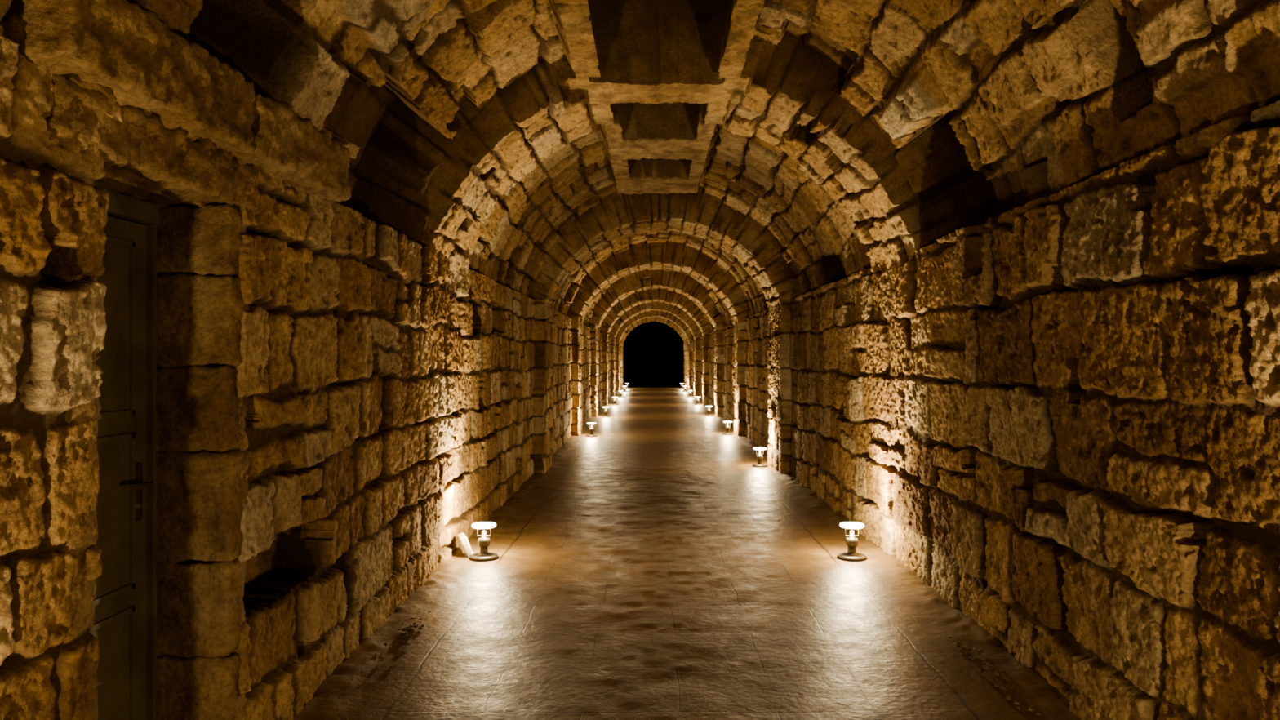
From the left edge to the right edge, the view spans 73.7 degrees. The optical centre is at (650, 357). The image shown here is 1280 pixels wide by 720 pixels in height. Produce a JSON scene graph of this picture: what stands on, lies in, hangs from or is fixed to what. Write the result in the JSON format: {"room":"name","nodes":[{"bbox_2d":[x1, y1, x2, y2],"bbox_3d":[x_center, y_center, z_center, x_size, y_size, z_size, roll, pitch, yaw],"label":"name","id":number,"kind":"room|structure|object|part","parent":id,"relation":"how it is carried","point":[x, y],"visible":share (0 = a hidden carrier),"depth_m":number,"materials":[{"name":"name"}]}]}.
{"room":"stone tunnel","nodes":[
{"label":"stone tunnel","id":0,"kind":"room"},
{"bbox_2d":[0,35,623,719],"bbox_3d":[-1.668,0.400,20.700,0.663,2.320,44.600,0,0,0],"label":"wall","id":1,"kind":"structure","parent":0,"point":[392,408],"depth_m":3.70,"materials":[{"name":"stone"}]},
{"bbox_2d":[100,187,159,719],"bbox_3d":[-1.792,0.477,2.704,0.117,2.045,0.717,0,0,0],"label":"door","id":2,"kind":"structure","parent":1,"relation":"in","point":[122,206],"depth_m":3.04,"materials":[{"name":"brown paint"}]},
{"bbox_2d":[89,215,146,719],"bbox_3d":[-1.813,0.505,2.705,0.053,1.950,0.670,0,0,0],"label":"door leaf","id":3,"kind":"structure","parent":2,"relation":"attached to","point":[119,602],"depth_m":2.90,"materials":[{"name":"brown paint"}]},
{"bbox_3d":[-1.765,0.470,2.930,0.064,0.200,0.140,0,0,0],"label":"handle","id":4,"kind":"part","parent":2,"relation":"part of","materials":[{"name":"metal"}]},
{"bbox_2d":[40,74,260,719],"bbox_3d":[-1.732,0.380,2.701,0.525,2.257,1.148,0,0,0],"label":"trim","id":5,"kind":"structure","parent":1,"relation":"attached to","point":[201,492],"depth_m":3.06,"materials":[{"name":"stone"}]},
{"bbox_2d":[0,0,351,202],"bbox_3d":[-1.593,-0.841,2.987,0.490,0.299,1.927,0,0,0],"label":"stone lintel","id":6,"kind":"object","parent":5,"relation":"on","point":[121,46],"visible":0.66,"depth_m":2.52,"materials":[{"name":"brown stone"}]},
{"bbox_2d":[0,0,1279,343],"bbox_3d":[0.154,-1.583,20.700,4.487,2.185,44.600,0,0,0],"label":"ceiling","id":7,"kind":"structure","parent":0,"point":[695,168],"depth_m":5.76,"materials":[{"name":"stone"}]},
{"bbox_2d":[293,386,1080,719],"bbox_3d":[0.150,1.489,20.700,4.400,0.037,44.600,0,0,0],"label":"floor","id":8,"kind":"structure","parent":0,"point":[652,571],"depth_m":4.97,"materials":[{"name":"brown stone"}]},
{"bbox_2d":[456,532,473,558],"bbox_3d":[-1.410,1.425,6.489,0.120,0.162,0.200,0,0,-20],"label":"loose stone block","id":9,"kind":"object","parent":8,"relation":"on","point":[464,544],"visible":1,"depth_m":6.41,"materials":[{"name":"white stone"}]},
{"bbox_2d":[469,526,498,560],"bbox_3d":[-1.250,1.371,6.400,0.216,0.258,0.216,0,0,0],"label":"floor lamp","id":10,"kind":"object","parent":8,"relation":"on","point":[483,542],"visible":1,"depth_m":6.37,"materials":[{"name":"metal"}]},
{"bbox_2d":[586,423,596,436],"bbox_3d":[-1.130,1.371,16.300,0.216,0.258,0.216,0,0,0],"label":"floor lamp","id":11,"kind":"object","parent":8,"relation":"on","point":[591,429],"visible":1,"depth_m":16.27,"materials":[{"name":"metal"}]},
{"bbox_2d":[601,408,609,417],"bbox_3d":[-1.130,1.371,21.600,0.216,0.258,0.216,0,0,0],"label":"floor lamp","id":12,"kind":"object","parent":8,"relation":"on","point":[606,411],"visible":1,"depth_m":21.57,"materials":[{"name":"metal"}]},
{"bbox_2d":[705,406,713,415],"bbox_3d":[1.510,1.371,22.000,0.216,0.258,0.216,0,0,0],"label":"floor lamp","id":13,"kind":"object","parent":8,"relation":"on","point":[708,409],"visible":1,"depth_m":21.97,"materials":[{"name":"metal"}]},
{"bbox_2d":[722,422,733,434],"bbox_3d":[1.510,1.371,16.700,0.216,0.258,0.216,0,0,0],"label":"floor lamp","id":14,"kind":"object","parent":8,"relation":"on","point":[727,428],"visible":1,"depth_m":16.67,"materials":[{"name":"metal"}]},
{"bbox_2d":[751,449,767,466],"bbox_3d":[1.510,1.371,11.800,0.216,0.258,0.216,0,0,0],"label":"floor lamp","id":15,"kind":"object","parent":8,"relation":"on","point":[759,457],"visible":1,"depth_m":11.77,"materials":[{"name":"metal"}]},
{"bbox_2d":[837,526,866,560],"bbox_3d":[1.510,1.371,6.400,0.216,0.258,0.216,0,0,0],"label":"floor lamp","id":16,"kind":"object","parent":8,"relation":"on","point":[851,542],"visible":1,"depth_m":6.37,"materials":[{"name":"metal"}]},
{"bbox_2d":[683,99,1279,719],"bbox_3d":[1.963,0.400,20.700,0.674,2.320,44.600,0,0,0],"label":"wall","id":17,"kind":"structure","parent":0,"point":[1067,427],"depth_m":3.53,"materials":[{"name":"stone"}]}
]}

